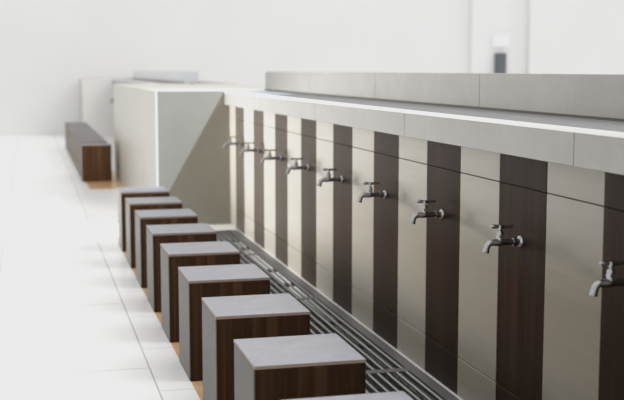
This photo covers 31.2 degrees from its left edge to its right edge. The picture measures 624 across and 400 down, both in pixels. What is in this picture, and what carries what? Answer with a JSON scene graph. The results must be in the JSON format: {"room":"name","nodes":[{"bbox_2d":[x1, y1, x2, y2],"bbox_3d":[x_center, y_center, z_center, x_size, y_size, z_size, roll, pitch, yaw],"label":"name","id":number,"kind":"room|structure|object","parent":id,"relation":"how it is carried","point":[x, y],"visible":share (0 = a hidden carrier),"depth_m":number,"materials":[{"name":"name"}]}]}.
{"room":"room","nodes":[
{"label":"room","id":0,"kind":"room"},
{"bbox_2d":[113,70,235,83],"bbox_3d":[-2.071,-1.235,15.479,0.852,1.113,6.900,-2,7,-14],"label":"wall","id":1,"kind":"structure","parent":0,"point":[139,76],"depth_m":14.10,"materials":[{"name":"white paint"}]},
{"bbox_2d":[0,134,462,399],"bbox_3d":[3.609,0.245,8.222,23.000,0.140,26.000,-2,7,-14],"label":"floor","id":2,"kind":"structure","parent":0,"point":[77,322],"depth_m":5.53,"materials":[{"name":"tile"}]},
{"bbox_2d":[65,122,86,148],"bbox_3d":[-3.396,-0.929,16.059,0.300,0.372,0.300,-2,7,-14],"label":"stool","id":3,"kind":"object","parent":2,"relation":"on","point":[65,122],"visible":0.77,"depth_m":15.92,"materials":[{"name":"grey tile"}]},
{"bbox_2d":[66,124,88,151],"bbox_3d":[-3.249,-0.862,15.481,0.300,0.372,0.300,-2,7,-14],"label":"stool","id":4,"kind":"object","parent":2,"relation":"on","point":[67,125],"visible":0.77,"depth_m":15.34,"materials":[{"name":"grey tile"}]},
{"bbox_2d":[68,126,91,154],"bbox_3d":[-3.101,-0.794,14.903,0.300,0.372,0.300,-2,7,-14],"label":"stool","id":5,"kind":"object","parent":2,"relation":"on","point":[68,126],"visible":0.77,"depth_m":14.76,"materials":[{"name":"grey tile"}]},
{"bbox_2d":[69,128,93,158],"bbox_3d":[-2.954,-0.727,14.326,0.300,0.372,0.300,-2,7,-14],"label":"stool","id":6,"kind":"object","parent":2,"relation":"on","point":[70,129],"visible":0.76,"depth_m":14.17,"materials":[{"name":"grey tile"}]},
{"bbox_2d":[71,131,96,162],"bbox_3d":[-2.806,-0.659,13.748,0.300,0.372,0.300,-2,7,-14],"label":"stool","id":7,"kind":"object","parent":2,"relation":"on","point":[72,132],"visible":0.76,"depth_m":13.60,"materials":[{"name":"grey tile"}]},
{"bbox_2d":[73,133,99,166],"bbox_3d":[-2.658,-0.592,13.171,0.300,0.372,0.300,-2,7,-14],"label":"stool","id":8,"kind":"object","parent":2,"relation":"on","point":[80,134],"visible":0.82,"depth_m":13.05,"materials":[{"name":"grey tile"}]},
{"bbox_2d":[75,136,103,170],"bbox_3d":[-2.511,-0.524,12.593,0.300,0.372,0.300,-2,7,-14],"label":"stool","id":9,"kind":"object","parent":2,"relation":"on","point":[76,137],"visible":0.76,"depth_m":12.46,"materials":[{"name":"grey tile"}]},
{"bbox_2d":[77,139,106,175],"bbox_3d":[-2.363,-0.457,12.015,0.300,0.372,0.300,-2,7,-14],"label":"stool","id":10,"kind":"object","parent":2,"relation":"on","point":[91,140],"visible":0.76,"depth_m":11.87,"materials":[{"name":"grey tile"}]},
{"bbox_2d":[80,143,111,181],"bbox_3d":[-2.216,-0.389,11.438,0.300,0.372,0.300,-2,7,-14],"label":"stool","id":11,"kind":"object","parent":2,"relation":"on","point":[95,158],"visible":1,"depth_m":11.30,"materials":[{"name":"brown wood"}]},
{"bbox_2d":[80,78,131,136],"bbox_3d":[-3.299,-1.603,19.213,1.315,0.976,0.982,-2,7,-14],"label":"wall pier","id":12,"kind":"object","parent":2,"relation":"on","point":[96,94],"visible":0.37,"depth_m":18.65,"materials":[{"name":"white paint"}]},
{"bbox_2d":[117,186,169,251],"bbox_3d":[-1.073,0.117,7.105,0.300,0.372,0.300,-2,7,-14],"label":"stool","id":13,"kind":"object","parent":2,"relation":"on","point":[125,192],"visible":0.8,"depth_m":6.96,"materials":[{"name":"grey tile"}]},
{"bbox_2d":[125,197,181,267],"bbox_3d":[-0.925,0.185,6.528,0.300,0.372,0.300,-2,7,-14],"label":"stool","id":14,"kind":"object","parent":2,"relation":"on","point":[144,203],"visible":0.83,"depth_m":6.38,"materials":[{"name":"grey tile"}]},
{"bbox_2d":[135,209,197,287],"bbox_3d":[-0.777,0.253,5.950,0.300,0.372,0.300,-2,7,-14],"label":"stool","id":15,"kind":"object","parent":2,"relation":"on","point":[143,218],"visible":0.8,"depth_m":5.80,"materials":[{"name":"grey tile"}]},
{"bbox_2d":[146,223,216,311],"bbox_3d":[-0.630,0.320,5.372,0.300,0.372,0.300,-2,7,-14],"label":"stool","id":16,"kind":"object","parent":2,"relation":"on","point":[156,235],"visible":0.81,"depth_m":5.23,"materials":[{"name":"grey tile"}]},
{"bbox_2d":[113,84,267,224],"bbox_3d":[-0.981,-0.541,10.140,1.315,0.976,4.072,-2,7,-14],"label":"wall pier","id":17,"kind":"object","parent":2,"relation":"on","point":[170,136],"visible":0.61,"depth_m":8.13,"materials":[{"name":"white paint"}]},
{"bbox_2d":[160,241,239,342],"bbox_3d":[-0.482,0.388,4.795,0.300,0.372,0.300,-2,7,-14],"label":"stool","id":18,"kind":"object","parent":2,"relation":"on","point":[173,255],"visible":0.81,"depth_m":4.65,"materials":[{"name":"brown wood"}]},
{"bbox_2d":[178,264,269,381],"bbox_3d":[-0.335,0.455,4.217,0.300,0.372,0.300,-2,7,-14],"label":"stool","id":19,"kind":"object","parent":2,"relation":"on","point":[195,282],"visible":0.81,"depth_m":4.07,"materials":[{"name":"brown wood"}]},
{"bbox_2d":[201,293,309,399],"bbox_3d":[-0.187,0.523,3.640,0.300,0.372,0.300,-2,7,-14],"label":"stool","id":20,"kind":"object","parent":2,"relation":"on","point":[225,319],"visible":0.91,"depth_m":3.50,"materials":[{"name":"brown wood"}]},
{"bbox_2d":[234,333,365,399],"bbox_3d":[-0.039,0.590,3.062,0.300,0.372,0.300,-2,7,-14],"label":"stool","id":21,"kind":"object","parent":2,"relation":"on","point":[317,365],"visible":0.98,"depth_m":2.93,"materials":[{"name":"brown wood"}]},
{"bbox_2d":[216,230,459,399],"bbox_3d":[0.329,0.714,3.855,0.334,0.063,8.300,-2,7,-14],"label":"drain grate","id":22,"kind":"object","parent":2,"relation":"in","point":[401,364],"visible":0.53,"depth_m":4.88,"materials":[{"name":"silver metal"}]},
{"bbox_2d":[288,391,412,399],"bbox_3d":[0.108,0.658,2.484,0.300,0.372,0.300,-2,7,-14],"label":"stool","id":23,"kind":"object","parent":2,"relation":"on","point":[398,395],"visible":1,"depth_m":2.59,"materials":[{"name":"grey tile"}]},
{"bbox_2d":[0,0,623,134],"bbox_3d":[0.416,-3.571,20.445,23.400,4.600,0.435,-2,7,-14],"label":"wall","id":24,"kind":"structure","parent":0,"point":[46,46],"depth_m":20.24,"materials":[{"name":"paint"}]},
{"bbox_2d":[492,34,510,72],"bbox_3d":[3.613,-2.532,21.225,0.370,1.255,0.140,-2,7,-14],"label":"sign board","id":25,"kind":"object","parent":24,"relation":"attached to","point":[498,40],"visible":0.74,"depth_m":21.18,"materials":[{"name":"white"}]},
{"bbox_2d":[225,72,623,399],"bbox_3d":[0.868,0.111,3.974,0.852,1.113,9.200,-2,7,-14],"label":"wall","id":26,"kind":"structure","parent":0,"point":[540,155],"depth_m":3.91,"materials":[{"name":"grey tile"}]},
{"bbox_2d":[222,136,239,147],"bbox_3d":[-0.562,-0.401,7.741,0.123,0.088,0.039,-2,7,-14],"label":"tap","id":27,"kind":"object","parent":26,"relation":"attached to","point":[229,142],"visible":1,"depth_m":7.73,"materials":[{"name":"silver metal"}]},
{"bbox_2d":[240,142,258,155],"bbox_3d":[-0.401,-0.328,7.111,0.123,0.088,0.039,-2,7,-14],"label":"tap","id":28,"kind":"object","parent":26,"relation":"attached to","point":[248,149],"visible":1,"depth_m":7.10,"materials":[{"name":"silver metal"}]},
{"bbox_2d":[260,149,281,163],"bbox_3d":[-0.240,-0.254,6.480,0.123,0.088,0.039,-2,7,-14],"label":"tap","id":29,"kind":"object","parent":26,"relation":"attached to","point":[269,157],"visible":1,"depth_m":6.47,"materials":[{"name":"silver metal"}]},
{"bbox_2d":[286,157,308,173],"bbox_3d":[-0.079,-0.180,5.850,0.123,0.088,0.039,-2,7,-14],"label":"tap","id":30,"kind":"object","parent":26,"relation":"attached to","point":[295,167],"visible":1,"depth_m":5.84,"materials":[{"name":"silver metal"}]},
{"bbox_2d":[317,168,342,186],"bbox_3d":[0.082,-0.106,5.219,0.123,0.088,0.039,-2,7,-14],"label":"tap","id":31,"kind":"object","parent":26,"relation":"attached to","point":[328,178],"visible":1,"depth_m":5.21,"materials":[{"name":"silver metal"}]},
{"bbox_2d":[357,182,386,202],"bbox_3d":[0.243,-0.033,4.588,0.123,0.088,0.039,-2,7,-14],"label":"tap","id":32,"kind":"object","parent":26,"relation":"attached to","point":[368,194],"visible":1,"depth_m":4.58,"materials":[{"name":"silver metal"}]},
{"bbox_2d":[409,200,443,223],"bbox_3d":[0.404,0.041,3.958,0.123,0.088,0.039,-2,7,-14],"label":"tap","id":33,"kind":"object","parent":26,"relation":"attached to","point":[424,214],"visible":1,"depth_m":3.95,"materials":[{"name":"silver metal"}]},
{"bbox_2d":[482,224,522,253],"bbox_3d":[0.566,0.115,3.327,0.123,0.088,0.039,-2,7,-14],"label":"tap","id":34,"kind":"object","parent":26,"relation":"attached to","point":[499,241],"visible":1,"depth_m":3.32,"materials":[{"name":"silver metal"}]},
{"bbox_2d":[589,260,623,296],"bbox_3d":[0.727,0.189,2.697,0.123,0.088,0.039,-2,7,-14],"label":"tap","id":35,"kind":"object","parent":26,"relation":"attached to","point":[610,281],"visible":1,"depth_m":2.69,"materials":[{"name":"silver metal"}]}
]}

